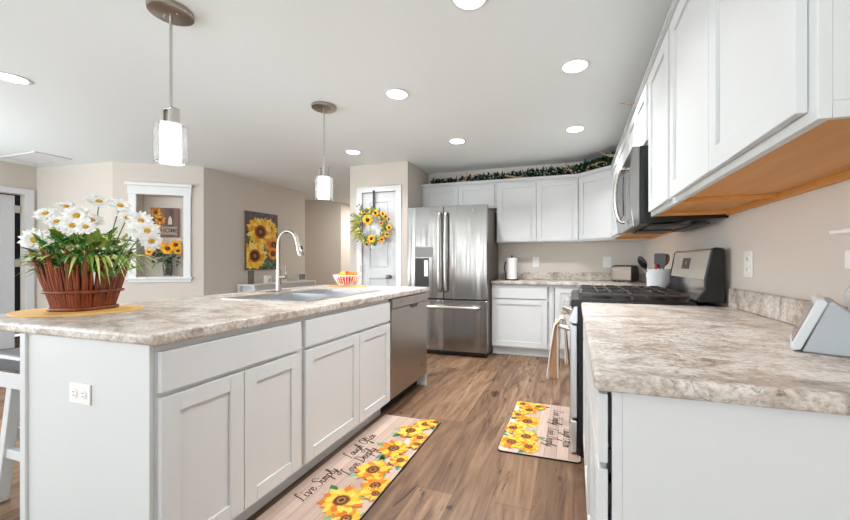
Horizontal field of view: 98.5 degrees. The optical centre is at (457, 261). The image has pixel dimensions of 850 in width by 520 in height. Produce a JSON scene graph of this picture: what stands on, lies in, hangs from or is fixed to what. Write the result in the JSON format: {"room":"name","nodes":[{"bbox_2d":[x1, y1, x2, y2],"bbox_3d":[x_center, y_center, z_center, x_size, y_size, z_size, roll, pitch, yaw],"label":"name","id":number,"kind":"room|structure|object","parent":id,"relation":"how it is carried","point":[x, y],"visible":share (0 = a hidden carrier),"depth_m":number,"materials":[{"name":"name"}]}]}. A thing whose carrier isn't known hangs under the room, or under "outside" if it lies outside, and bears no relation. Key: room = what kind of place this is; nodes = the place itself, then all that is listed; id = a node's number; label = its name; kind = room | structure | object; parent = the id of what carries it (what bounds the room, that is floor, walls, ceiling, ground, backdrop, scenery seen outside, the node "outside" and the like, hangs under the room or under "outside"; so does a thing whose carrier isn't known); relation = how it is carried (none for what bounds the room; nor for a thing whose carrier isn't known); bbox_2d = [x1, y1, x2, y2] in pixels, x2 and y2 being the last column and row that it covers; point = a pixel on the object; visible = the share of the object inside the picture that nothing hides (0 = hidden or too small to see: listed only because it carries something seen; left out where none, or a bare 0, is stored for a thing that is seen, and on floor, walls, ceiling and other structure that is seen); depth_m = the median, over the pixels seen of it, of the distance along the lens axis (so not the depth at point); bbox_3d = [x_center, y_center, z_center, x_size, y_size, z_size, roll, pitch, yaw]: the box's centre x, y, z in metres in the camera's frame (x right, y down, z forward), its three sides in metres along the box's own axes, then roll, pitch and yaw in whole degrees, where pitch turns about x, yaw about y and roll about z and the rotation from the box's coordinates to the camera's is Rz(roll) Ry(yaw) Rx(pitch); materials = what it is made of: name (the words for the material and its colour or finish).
{"room":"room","nodes":[
{"label":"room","id":0,"kind":"room"},
{"bbox_2d":[0,161,36,309],"bbox_3d":[-6.800,-0.072,1.847,0.120,2.440,6.600,0,0,18],"label":"wall","id":1,"kind":"structure","parent":0,"point":[11,174],"depth_m":4.89,"materials":[{"name":"beige paint"}]},
{"bbox_2d":[0,194,20,349],"bbox_3d":[-6.076,0.128,4.538,0.050,2.020,0.839,0,0,30],"label":"door","id":2,"kind":"structure","parent":1,"relation":"in","point":[8,208],"depth_m":4.79,"materials":[{"name":"white paint"}]},
{"bbox_2d":[0,185,33,309],"bbox_3d":[-5.905,0.085,4.435,0.018,2.127,1.071,0,0,18],"label":"trim","id":3,"kind":"structure","parent":1,"relation":"attached to","point":[29,194],"depth_m":4.89,"materials":[{"name":"white paint"}]},
{"bbox_2d":[37,162,112,308],"bbox_3d":[-5.082,-0.072,4.894,1.326,2.440,0.120,0,0,12],"label":"wall","id":4,"kind":"structure","parent":0,"point":[62,183],"depth_m":4.84,"materials":[{"name":"beige paint"}]},
{"bbox_2d":[113,162,203,302],"bbox_3d":[-3.981,-0.072,4.928,1.019,2.440,0.200,0,0,-15],"label":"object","id":5,"kind":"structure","parent":0,"point":[122,171],"depth_m":4.91,"materials":[{"name":"beige paint"}]},
{"bbox_2d":[145,240,182,275],"bbox_3d":[-3.916,-0.052,4.892,0.434,0.490,0.184,0,0,-17],"label":"flower vase","id":6,"kind":"object","parent":5,"relation":"on","point":[175,245],"visible":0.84,"depth_m":4.86,"materials":[{"name":"clear glass"}]},
{"bbox_2d":[151,207,178,237],"bbox_3d":[-3.994,-0.537,4.975,0.325,0.400,0.021,0,0,-15],"label":"wooden sign","id":7,"kind":"object","parent":5,"relation":"attached to","point":[167,219],"visible":0.79,"depth_m":4.97,"materials":[{"name":"brown wood"}]},
{"bbox_2d":[124,181,192,282],"bbox_3d":[-3.931,-0.385,4.810,0.752,1.305,0.055,0,0,-15],"label":"trim","id":8,"kind":"structure","parent":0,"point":[133,188],"depth_m":4.83,"materials":[{"name":"white paint"}]},
{"bbox_2d":[204,167,349,295],"bbox_3d":[-2.658,-0.072,7.607,0.255,2.440,5.515,0,0,20],"label":"wall","id":9,"kind":"structure","parent":0,"point":[227,196],"depth_m":5.49,"materials":[{"name":"beige paint"}]},
{"bbox_2d":[245,211,277,269],"bbox_3d":[-3.131,-0.330,5.832,0.037,0.905,0.600,0,0,20],"label":"picture","id":10,"kind":"object","parent":9,"relation":"attached to","point":[261,229],"visible":1,"depth_m":5.79,"materials":[{"name":"yellow fabric"}]},
{"bbox_2d":[0,336,586,519],"bbox_3d":[-2.575,1.198,3.783,9.200,0.100,13.150,0,0,18],"label":"floor","id":11,"kind":"structure","parent":0,"point":[460,472],"depth_m":2.09,"materials":[{"name":"brown wood"}]},
{"bbox_2d":[0,347,19,502],"bbox_3d":[-1.946,0.790,1.878,0.566,0.715,0.441,0,0,18],"label":"counter stool","id":12,"kind":"object","parent":11,"relation":"on","point":[9,358],"visible":0.25,"depth_m":1.74,"materials":[{"name":"white wood"}]},
{"bbox_2d":[20,317,300,519],"bbox_3d":[-1.234,0.711,1.622,0.730,0.875,0.693,0,0,18],"label":"base cabinet","id":13,"kind":"object","parent":11,"relation":"on","point":[227,405],"depth_m":1.35,"materials":[{"name":"white paint"}]},
{"bbox_2d":[69,382,90,405],"bbox_3d":[-1.349,0.470,1.301,0.115,0.072,0.008,0,0,18],"label":"electrical outlet","id":14,"kind":"object","parent":13,"relation":"attached to","point":[79,393],"visible":1,"depth_m":1.30,"materials":[{"name":"white plastic"}]},
{"bbox_2d":[71,389,76,397],"bbox_3d":[-1.374,0.470,1.306,0.032,0.032,0.002,0,0,18],"label":"receptacle","id":15,"kind":"object","parent":14,"relation":"attached to","point":[73,391],"depth_m":1.31,"materials":[{"name":"grey plastic"}]},
{"bbox_2d":[80,390,86,398],"bbox_3d":[-1.326,0.470,1.291,0.032,0.032,0.002,0,0,18],"label":"receptacle","id":16,"kind":"object","parent":14,"relation":"attached to","point":[83,393],"depth_m":1.29,"materials":[{"name":"grey plastic"}]},
{"bbox_2d":[237,280,315,292],"bbox_3d":[-2.893,0.738,5.951,0.330,0.820,1.330,0,0,18],"label":"console table","id":17,"kind":"object","parent":11,"relation":"on","point":[288,284],"visible":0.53,"depth_m":5.57,"materials":[{"name":"white paint"}]},
{"bbox_2d":[248,270,253,283],"bbox_3d":[-3.087,0.228,5.441,0.020,0.200,0.090,0,0,18],"label":"picture frame","id":18,"kind":"object","parent":17,"relation":"on","point":[250,273],"visible":0.97,"depth_m":5.44,"materials":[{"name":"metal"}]},
{"bbox_2d":[250,272,252,282],"bbox_3d":[-3.089,0.228,5.441,0.008,0.170,0.060,0,0,18],"label":"picture","id":19,"kind":"object","parent":18,"relation":"attached to","point":[251,273],"depth_m":5.45,"materials":[{"name":"grey plastic"}]},
{"bbox_2d":[264,276,270,282],"bbox_3d":[-2.967,0.270,5.686,0.060,0.115,0.095,0,0,18],"label":"block","id":20,"kind":"object","parent":17,"relation":"on","point":[267,279],"visible":0.82,"depth_m":5.65,"materials":[{"name":"white wood"}]},
{"bbox_2d":[297,273,305,280],"bbox_3d":[-2.763,0.263,6.460,0.020,0.130,0.200,0,0,18],"label":"picture frame","id":21,"kind":"object","parent":17,"relation":"on","point":[300,276],"visible":0.97,"depth_m":6.45,"materials":[{"name":"white paint"}]},
{"bbox_2d":[299,274,304,279],"bbox_3d":[-2.765,0.263,6.461,0.008,0.100,0.170,0,0,18],"label":"picture","id":22,"kind":"object","parent":21,"relation":"attached to","point":[301,276],"depth_m":6.46,"materials":[{"name":"grey plastic"}]},
{"bbox_2d":[289,299,389,485],"bbox_3d":[-0.968,0.711,2.389,0.688,0.874,0.926,0,0,18],"label":"base cabinet","id":23,"kind":"object","parent":11,"relation":"on","point":[345,352],"visible":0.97,"depth_m":2.16,"materials":[{"name":"white paint"}]},
{"bbox_2d":[0,285,429,345],"bbox_3d":[-1.180,0.253,2.474,1.172,0.038,2.370,0,0,18],"label":"countertop","id":24,"kind":"structure","parent":23,"relation":"on","point":[164,321],"depth_m":1.54,"materials":[{"name":"stone"}]},
{"bbox_2d":[6,305,143,316],"bbox_3d":[-1.806,0.231,1.744,0.504,0.006,0.416,0,0,18],"label":"placemat","id":25,"kind":"object","parent":24,"relation":"on","point":[40,312],"visible":0.74,"depth_m":1.64,"materials":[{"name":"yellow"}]},
{"bbox_2d":[16,194,162,311],"bbox_3d":[-1.631,-0.046,1.741,0.908,0.544,0.458,0,0,11],"label":"flower basket","id":26,"kind":"object","parent":25,"relation":"on","point":[66,288],"visible":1,"depth_m":1.66,"materials":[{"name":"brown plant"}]},
{"bbox_2d":[265,229,303,292],"bbox_3d":[-1.323,-0.011,2.865,0.268,0.490,0.258,0,0,18],"label":"kitchen faucet","id":27,"kind":"object","parent":24,"relation":"on","point":[299,248],"visible":1,"depth_m":2.88,"materials":[{"name":"silver metal"}]},
{"bbox_2d":[221,289,377,301],"bbox_3d":[-1.056,0.321,2.613,0.645,0.184,0.860,0,0,18],"label":"sink","id":28,"kind":"object","parent":24,"relation":"in","point":[309,295],"visible":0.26,"depth_m":2.62,"materials":[{"name":"silver metal"}]},
{"bbox_2d":[328,285,366,286],"bbox_3d":[-1.061,0.232,3.511,0.400,0.004,0.300,0,0,18],"label":"placemat","id":29,"kind":"object","parent":24,"relation":"on","point":[330,285],"visible":0.79,"depth_m":3.42,"materials":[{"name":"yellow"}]},
{"bbox_2d":[333,274,361,285],"bbox_3d":[-1.066,0.176,3.513,0.268,0.106,0.268,0,0,18],"label":"fruit bowl","id":30,"kind":"object","parent":29,"relation":"on","point":[358,275],"visible":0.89,"depth_m":3.44,"materials":[{"name":"white ceramic"}]},
{"bbox_2d":[342,277,348,284],"bbox_3d":[-1.064,0.179,3.452,0.072,0.072,0.072,0,0,18],"label":"fruit","id":31,"kind":"object","parent":30,"relation":"in","point":[347,280],"visible":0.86,"depth_m":3.43,"materials":[{"name":"red food"}]},
{"bbox_2d":[254,414,440,519],"bbox_3d":[-0.546,1.138,1.994,0.445,0.019,1.410,0,0,18],"label":"floor mat","id":32,"kind":"object","parent":11,"relation":"on","point":[347,485],"visible":1,"depth_m":1.95,"materials":[{"name":"fabric"}]},
{"bbox_2d":[316,419,439,519],"bbox_3d":[-0.470,1.134,1.970,0.278,0.010,1.402,0,0,18],"label":"print","id":33,"kind":"object","parent":32,"relation":"on","point":[354,491],"depth_m":1.97},
{"bbox_2d":[380,292,427,412],"bbox_3d":[-0.706,0.713,3.159,0.682,0.870,0.683,0,0,18],"label":"dishwasher","id":34,"kind":"object","parent":11,"relation":"on","point":[408,314],"visible":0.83,"depth_m":2.99,"materials":[{"name":"grey metal"}]},
{"bbox_2d":[417,374,425,384],"bbox_3d":[-0.618,0.711,3.506,0.674,0.874,0.016,0,0,18],"label":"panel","id":35,"kind":"object","parent":11,"relation":"on","point":[421,381],"visible":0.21,"depth_m":3.41,"materials":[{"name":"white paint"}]},
{"bbox_2d":[407,204,497,356],"bbox_3d":[-0.055,0.222,4.768,1.030,1.812,0.806,0,0,18],"label":"refrigerator","id":36,"kind":"object","parent":11,"relation":"on","point":[452,251],"visible":0.85,"depth_m":4.43,"materials":[{"name":"silver metal"}]},
{"bbox_2d":[492,284,552,356],"bbox_3d":[0.844,0.711,4.666,0.734,0.874,0.525,0,0,18],"label":"base cabinet","id":37,"kind":"object","parent":11,"relation":"on","point":[522,315],"visible":0.98,"depth_m":4.43,"materials":[{"name":"white paint"}]},
{"bbox_2d":[498,401,580,463],"bbox_3d":[0.591,1.140,2.530,0.487,0.014,0.820,0,0,18],"label":"floor mat","id":38,"kind":"object","parent":11,"relation":"on","point":[537,430],"visible":1,"depth_m":2.42,"materials":[{"name":"multicoloured rubber"}]},
{"bbox_2d":[500,401,549,453],"bbox_3d":[0.493,1.136,2.561,0.273,0.005,0.812,0,0,18],"label":"print","id":39,"kind":"object","parent":38,"relation":"on","point":[527,430],"depth_m":2.46},
{"bbox_2d":[553,285,577,358],"bbox_3d":[1.473,0.711,3.734,1.026,0.874,1.920,0,0,18],"label":"base cabinet","id":40,"kind":"object","parent":11,"relation":"on","point":[560,292],"visible":0.14,"depth_m":4.28,"materials":[{"name":"white paint"}]},
{"bbox_2d":[491,272,646,289],"bbox_3d":[1.123,0.203,3.845,1.765,0.138,1.926,0,0,18],"label":"countertop","id":41,"kind":"structure","parent":40,"relation":"on","point":[524,278],"depth_m":4.62,"materials":[{"name":"stone"}]},
{"bbox_2d":[504,255,517,279],"bbox_3d":[0.695,0.073,4.711,0.173,0.320,0.173,0,0,-27],"label":"paper towel holder","id":42,"kind":"object","parent":41,"relation":"on","point":[511,255],"visible":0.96,"depth_m":4.73,"materials":[{"name":"black metal"}]},
{"bbox_2d":[507,258,516,278],"bbox_3d":[0.695,0.083,4.711,0.132,0.270,0.132,0,0,18],"label":"paper towel roll","id":43,"kind":"object","parent":42,"relation":"on","point":[511,262],"visible":1,"depth_m":4.65,"materials":[{"name":"white paper"}]},
{"bbox_2d":[556,280,587,281],"bbox_3d":[1.370,0.230,4.376,0.360,0.006,0.230,0,0,18],"label":"cutting board","id":44,"kind":"object","parent":41,"relation":"on","point":[557,280],"visible":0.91,"depth_m":4.29,"materials":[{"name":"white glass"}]},
{"bbox_2d":[611,265,638,281],"bbox_3d":[1.947,0.135,4.300,0.180,0.198,0.282,0,0,-40],"label":"toaster","id":45,"kind":"object","parent":41,"relation":"on","point":[629,273],"visible":1,"depth_m":4.22,"materials":[{"name":"grey metal"}]},
{"bbox_2d":[646,269,670,287],"bbox_3d":[1.570,0.144,2.859,0.184,0.178,0.184,0,0,18],"label":"utensil crock","id":46,"kind":"object","parent":41,"relation":"on","point":[654,277],"visible":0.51,"depth_m":2.79,"materials":[{"name":"white ceramic"}]},
{"bbox_2d":[637,256,646,271],"bbox_3d":[1.490,0.085,2.863,0.148,0.262,0.025,0,0,14],"label":"spoon","id":47,"kind":"object","parent":46,"relation":"in","point":[642,262],"visible":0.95,"depth_m":2.87,"materials":[{"name":"black plastic"}]},
{"bbox_2d":[654,253,665,268],"bbox_3d":[1.580,0.073,2.852,0.081,0.281,0.019,0,0,38],"label":"spatula","id":48,"kind":"object","parent":46,"relation":"in","point":[659,258],"visible":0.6,"depth_m":2.84,"materials":[{"name":"grey plastic"}]},
{"bbox_2d":[662,254,669,268],"bbox_3d":[1.612,0.075,2.868,0.089,0.279,0.021,0,0,22],"label":"wooden spoon","id":49,"kind":"object","parent":46,"relation":"in","point":[667,255],"visible":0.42,"depth_m":2.85,"materials":[{"name":"brown wood"}]},
{"bbox_2d":[558,247,724,457],"bbox_3d":[1.119,0.535,2.418,0.852,1.226,0.776,0,0,18],"label":"gas range","id":50,"kind":"object","parent":11,"relation":"on","point":[696,277],"visible":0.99,"depth_m":2.15,"materials":[{"name":"black metal"}]},
{"bbox_2d":[546,315,569,380],"bbox_3d":[0.683,0.579,2.490,0.148,0.415,0.220,0,0,18],"label":"dish towel","id":51,"kind":"object","parent":50,"relation":"hanging from","point":[554,354],"visible":0.96,"depth_m":2.42,"materials":[{"name":"fabric"}]},
{"bbox_2d":[570,289,696,306],"bbox_3d":[1.092,0.230,2.427,0.650,0.066,0.776,0,0,18],"label":"cooktop","id":52,"kind":"object","parent":50,"relation":"in","point":[577,297],"depth_m":2.13,"materials":[{"name":"black metal"}]},
{"bbox_2d":[583,321,849,519],"bbox_3d":[0.866,0.711,1.344,0.736,0.874,1.395,0,0,18],"label":"base cabinet","id":53,"kind":"object","parent":11,"relation":"on","point":[646,457],"visible":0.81,"depth_m":0.73,"materials":[{"name":"white paint"}]},
{"bbox_2d":[581,288,849,415],"bbox_3d":[0.858,0.203,1.333,0.748,0.138,1.431,0,0,18],"label":"countertop","id":54,"kind":"structure","parent":53,"relation":"on","point":[740,353],"depth_m":0.89,"materials":[{"name":"stone"}]},
{"bbox_2d":[790,294,849,356],"bbox_3d":[1.009,0.164,0.970,0.188,0.139,0.200,0,0,42],"label":"smart display","id":55,"kind":"object","parent":54,"relation":"on","point":[823,327],"visible":1,"depth_m":0.92,"materials":[{"name":"white plastic"}]},
{"bbox_2d":[305,200,340,284],"bbox_3d":[-3.654,-0.072,7.452,2.408,2.440,0.120,0,0,-24],"label":"wall","id":56,"kind":"structure","parent":0,"point":[322,219],"depth_m":7.73,"materials":[{"name":"beige paint"}]},
{"bbox_2d":[0,0,672,203],"bbox_3d":[-2.575,-1.342,3.783,9.200,0.100,13.150,0,0,18],"label":"ceiling","id":57,"kind":"structure","parent":0,"point":[248,75],"depth_m":2.57,"materials":[{"name":"white paint"}]},
{"bbox_2d":[0,71,32,84],"bbox_3d":[-3.132,-1.289,2.562,0.196,0.006,0.196,0,0,18],"label":"recessed light","id":58,"kind":"object","parent":57,"relation":"in","point":[9,77],"visible":1,"depth_m":2.57,"materials":[{"name":"white paint"}]},
{"bbox_2d":[0,151,71,163],"bbox_3d":[-5.225,-1.286,4.525,0.706,0.012,0.340,0,0,18],"label":"ceiling vent","id":59,"kind":"object","parent":57,"relation":"in","point":[34,157],"visible":1,"depth_m":4.52,"materials":[{"name":"white metal"}]},
{"bbox_2d":[145,0,194,166],"bbox_3d":[-1.472,-0.899,1.871,0.200,0.784,0.200,0,0,18],"label":"pendant light","id":60,"kind":"object","parent":57,"relation":"hanging from","point":[170,140],"visible":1,"depth_m":1.85,"materials":[{"name":"white glass"}]},
{"bbox_2d":[160,123,181,162],"bbox_3d":[-1.472,-0.608,1.871,0.098,0.176,0.098,0,0,18],"label":"diffuser","id":61,"kind":"object","parent":60,"relation":"attached to","point":[170,133],"depth_m":1.83,"materials":[{"name":"white glass"}]},
{"bbox_2d":[311,101,336,201],"bbox_3d":[-1.110,-0.899,3.022,0.200,0.784,0.200,0,0,18],"label":"pendant light","id":62,"kind":"object","parent":57,"relation":"hanging from","point":[323,183],"visible":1,"depth_m":3.00,"materials":[{"name":"white glass"}]},
{"bbox_2d":[318,177,329,199],"bbox_3d":[-1.110,-0.608,3.022,0.098,0.176,0.098,0,0,18],"label":"diffuser","id":63,"kind":"object","parent":62,"relation":"attached to","point":[323,182],"depth_m":2.98,"materials":[{"name":"white glass"}]},
{"bbox_2d":[344,149,361,154],"bbox_3d":[-1.234,-1.289,4.286,0.196,0.006,0.196,0,0,18],"label":"recessed light","id":64,"kind":"object","parent":57,"relation":"in","point":[350,151],"visible":1,"depth_m":4.29,"materials":[{"name":"white paint"}]},
{"bbox_2d":[384,88,409,99],"bbox_3d":[-0.469,-1.289,2.806,0.196,0.006,0.196,0,0,18],"label":"recessed light","id":65,"kind":"object","parent":57,"relation":"in","point":[392,93],"visible":1,"depth_m":2.79,"materials":[{"name":"white paint"}]},
{"bbox_2d":[448,138,465,143],"bbox_3d":[-0.009,-1.289,3.899,0.196,0.006,0.196,0,0,18],"label":"recessed light","id":66,"kind":"object","parent":57,"relation":"in","point":[453,140],"visible":1,"depth_m":3.90,"materials":[{"name":"white paint"}]},
{"bbox_2d":[450,0,488,11],"bbox_3d":[0.055,-1.289,1.782,0.196,0.006,0.196,0,0,18],"label":"recessed light","id":67,"kind":"object","parent":57,"relation":"in","point":[464,5],"visible":1,"depth_m":1.83,"materials":[{"name":"white paint"}]},
{"bbox_2d":[560,58,590,73],"bbox_3d":[0.771,-1.289,2.405,0.196,0.006,0.196,0,0,18],"label":"recessed light","id":68,"kind":"object","parent":57,"relation":"in","point":[575,65],"visible":1,"depth_m":2.39,"materials":[{"name":"white paint"}]},
{"bbox_2d":[565,125,585,132],"bbox_3d":[1.136,-1.289,3.545,0.196,0.006,0.196,0,0,18],"label":"recessed light","id":69,"kind":"object","parent":57,"relation":"in","point":[577,128],"visible":1,"depth_m":3.54,"materials":[{"name":"white paint"}]},
{"bbox_2d":[373,190,374,207],"bbox_3d":[-1.108,-0.797,4.801,0.030,0.290,0.060,0,0,18],"label":"hanger","id":70,"kind":"object","parent":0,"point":[373,190],"visible":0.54,"depth_m":4.80,"materials":[{"name":"grey metal"}]},
{"bbox_2d":[349,204,391,249],"bbox_3d":[-1.140,-0.462,4.750,0.640,0.616,0.085,0,0,18],"label":"wreath","id":71,"kind":"object","parent":70,"relation":"hanging from","point":[365,213],"visible":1,"depth_m":4.74,"materials":[{"name":"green plant"}]},
{"bbox_2d":[350,161,410,285],"bbox_3d":[-1.035,-0.072,4.857,0.856,2.440,0.110,0,0,18],"label":"wall","id":72,"kind":"structure","parent":0,"point":[397,173],"depth_m":4.79,"materials":[{"name":"beige paint"}]},
{"bbox_2d":[360,191,395,285],"bbox_3d":[-1.052,0.111,4.788,0.518,2.058,0.125,0,0,18],"label":"door","id":73,"kind":"structure","parent":72,"relation":"in","point":[379,263],"depth_m":4.81,"materials":[{"name":"white paint"}]},
{"bbox_2d":[357,184,401,285],"bbox_3d":[-1.042,0.073,4.792,0.660,2.149,0.018,0,0,18],"label":"trim","id":74,"kind":"structure","parent":72,"relation":"attached to","point":[398,188],"depth_m":4.70,"materials":[{"name":"white paint"}]},
{"bbox_2d":[411,163,428,207],"bbox_3d":[-0.549,-0.072,5.138,0.100,2.440,0.720,0,0,18],"label":"wall","id":75,"kind":"structure","parent":0,"point":[419,177],"depth_m":4.97,"materials":[{"name":"beige paint"}]},
{"bbox_2d":[429,161,640,280],"bbox_3d":[0.933,-0.072,4.981,2.820,2.440,0.120,0,0,18],"label":"wall","id":76,"kind":"structure","parent":0,"point":[580,256],"depth_m":4.80,"materials":[{"name":"beige paint"}]},
{"bbox_2d":[422,183,496,210],"bbox_3d":[0.037,-0.877,5.060,1.055,0.330,0.268,0,0,18],"label":"upper cabinet","id":77,"kind":"object","parent":76,"relation":"attached to","point":[486,193],"visible":0.74,"depth_m":4.92,"materials":[{"name":"white paint"}]},
{"bbox_2d":[533,257,538,266],"bbox_3d":[1.040,-0.002,4.880,0.085,0.135,0.008,0,0,18],"label":"electrical outlet","id":78,"kind":"object","parent":76,"relation":"attached to","point":[535,259],"visible":1,"depth_m":4.88,"materials":[{"name":"white plastic"}]},
{"bbox_2d":[497,177,578,243],"bbox_3d":[1.030,-0.647,4.744,1.024,0.790,0.268,0,0,18],"label":"upper cabinet","id":79,"kind":"object","parent":76,"relation":"attached to","point":[546,210],"visible":1,"depth_m":4.61,"materials":[{"name":"white paint"}]},
{"bbox_2d":[603,257,610,266],"bbox_3d":[1.885,0.001,4.610,0.100,0.135,0.010,0,0,18],"label":"light switch","id":80,"kind":"object","parent":76,"relation":"attached to","point":[606,260],"visible":0.91,"depth_m":4.61,"materials":[{"name":"white plastic"}]},
{"bbox_2d":[579,169,647,241],"bbox_3d":[1.819,-0.647,4.328,0.729,0.790,0.582,0,0,18],"label":"upper cabinet","id":81,"kind":"object","parent":76,"relation":"attached to","point":[595,188],"visible":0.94,"depth_m":4.27,"materials":[{"name":"white paint"}]},
{"bbox_2d":[500,272,646,282],"bbox_3d":[1.124,0.184,3.847,1.764,0.100,1.923,0,0,18],"label":"backsplash","id":82,"kind":"structure","parent":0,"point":[520,275],"depth_m":4.75,"materials":[{"name":"stone"}]},
{"bbox_2d":[641,180,849,306],"bbox_3d":[1.036,-0.072,0.453,0.120,2.440,8.690,0,0,18],"label":"wall","id":83,"kind":"structure","parent":0,"point":[795,254],"depth_m":1.43,"materials":[{"name":"beige paint"}]},
{"bbox_2d":[421,0,678,187],"bbox_3d":[0.275,-1.058,2.912,2.814,0.032,4.217,0,0,18],"label":"crown molding","id":84,"kind":"structure","parent":83,"relation":"attached to","point":[673,7],"depth_m":3.33,"materials":[{"name":"white paint"}]},
{"bbox_2d":[505,173,525,177],"bbox_3d":[0.787,-1.115,4.729,0.366,0.077,0.074,0,0,18],"label":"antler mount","id":85,"kind":"object","parent":84,"relation":"on","point":[506,175],"visible":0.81,"depth_m":4.72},
{"bbox_2d":[426,150,615,183],"bbox_3d":[0.806,-1.168,4.733,2.620,0.183,0.534,0,0,28],"label":"pine garland","id":86,"kind":"object","parent":84,"relation":"on","point":[582,167],"visible":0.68,"depth_m":4.66,"materials":[{"name":"green plant"}]},
{"bbox_2d":[586,161,606,170],"bbox_3d":[1.613,-1.120,4.247,0.032,0.074,0.293,0,0,-32],"label":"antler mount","id":87,"kind":"object","parent":84,"relation":"on","point":[595,164],"visible":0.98,"depth_m":4.25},
{"bbox_2d":[600,152,614,156],"bbox_3d":[1.624,-1.117,3.785,0.219,0.100,0.207,0,0,-10],"label":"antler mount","id":88,"kind":"object","parent":84,"relation":"on","point":[609,155],"visible":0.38,"depth_m":3.81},
{"bbox_2d":[628,83,647,154],"bbox_3d":[1.365,-0.852,2.352,0.398,0.380,0.765,0,0,18],"label":"upper cabinet","id":89,"kind":"object","parent":83,"relation":"attached to","point":[638,126],"visible":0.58,"depth_m":2.29,"materials":[{"name":"white paint"}]},
{"bbox_2d":[613,145,728,234],"bbox_3d":[1.291,-0.432,2.375,0.548,0.456,0.740,0,0,18],"label":"microwave","id":90,"kind":"object","parent":89,"relation":"attached to","point":[630,189],"visible":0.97,"depth_m":2.08,"materials":[{"name":"silver metal"}]},
{"bbox_2d":[611,130,672,238],"bbox_3d":[1.684,-0.644,3.358,0.398,0.795,1.349,0,0,18],"label":"upper cabinet","id":91,"kind":"object","parent":83,"relation":"attached to","point":[622,155],"visible":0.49,"depth_m":3.67,"materials":[{"name":"white paint"}]},
{"bbox_2d":[648,30,779,216],"bbox_3d":[1.174,-0.644,1.751,0.398,0.795,0.497,0,0,18],"label":"upper cabinet","id":92,"kind":"object","parent":83,"relation":"attached to","point":[660,203],"visible":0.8,"depth_m":1.77,"materials":[{"name":"white paint"}]},
{"bbox_2d":[744,251,752,277],"bbox_3d":[1.374,0.010,1.730,0.008,0.125,0.085,0,0,18],"label":"electrical outlet","id":93,"kind":"object","parent":83,"relation":"attached to","point":[748,255],"visible":1,"depth_m":1.72,"materials":[{"name":"white plastic"}]},
{"bbox_2d":[670,0,849,202],"bbox_3d":[0.951,-0.644,1.052,0.398,0.795,0.973,0,0,18],"label":"upper cabinet","id":94,"kind":"object","parent":83,"relation":"attached to","point":[760,89],"visible":1,"depth_m":0.93,"materials":[{"name":"white paint"}]},
{"bbox_2d":[729,288,849,324],"bbox_3d":[1.205,0.184,1.223,0.020,0.100,1.431,0,0,18],"label":"backsplash","id":95,"kind":"structure","parent":83,"relation":"attached to","point":[789,310],"depth_m":1.50,"materials":[{"name":"stone"}]},
{"bbox_2d":[829,228,849,233],"bbox_3d":[1.089,-0.087,0.936,0.069,0.011,0.285,0,0,18],"label":"wall ledge","id":96,"kind":"object","parent":83,"relation":"attached to","point":[840,231],"visible":1,"depth_m":1.04,"materials":[{"name":"white plastic"}]},
{"bbox_3d":[1.141,-0.002,0.996,0.008,0.125,0.085,0,0,18],"label":"electrical outlet","id":97,"kind":"object","parent":83,"relation":"attached to","visible":0},
{"bbox_2d":[845,250,849,268],"bbox_3d":[1.116,-0.007,1.004,0.043,0.054,0.075,0,0,18],"label":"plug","id":98,"kind":"object","parent":97,"relation":"attached to","point":[847,252],"visible":1,"depth_m":1.03,"materials":[{"name":"white plastic"}]},
{"bbox_2d":[843,284,849,310],"bbox_3d":[1.121,0.126,1.056,0.022,0.211,0.046,0,0,18],"label":"charging cord","id":99,"kind":"object","parent":98,"relation":"hanging from","point":[848,286],"visible":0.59,"depth_m":1.06,"materials":[{"name":"grey plastic"}]},
{"label":"outside","id":100,"kind":"structure","parent":0,"visible":0},
{"bbox_2d":[0,193,19,333],"bbox_3d":[-7.402,-0.072,4.871,0.100,2.440,3.600,0,0,18],"label":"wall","id":101,"kind":"structure","parent":100,"point":[17,197],"depth_m":5.83,"materials":[{"name":"black"}]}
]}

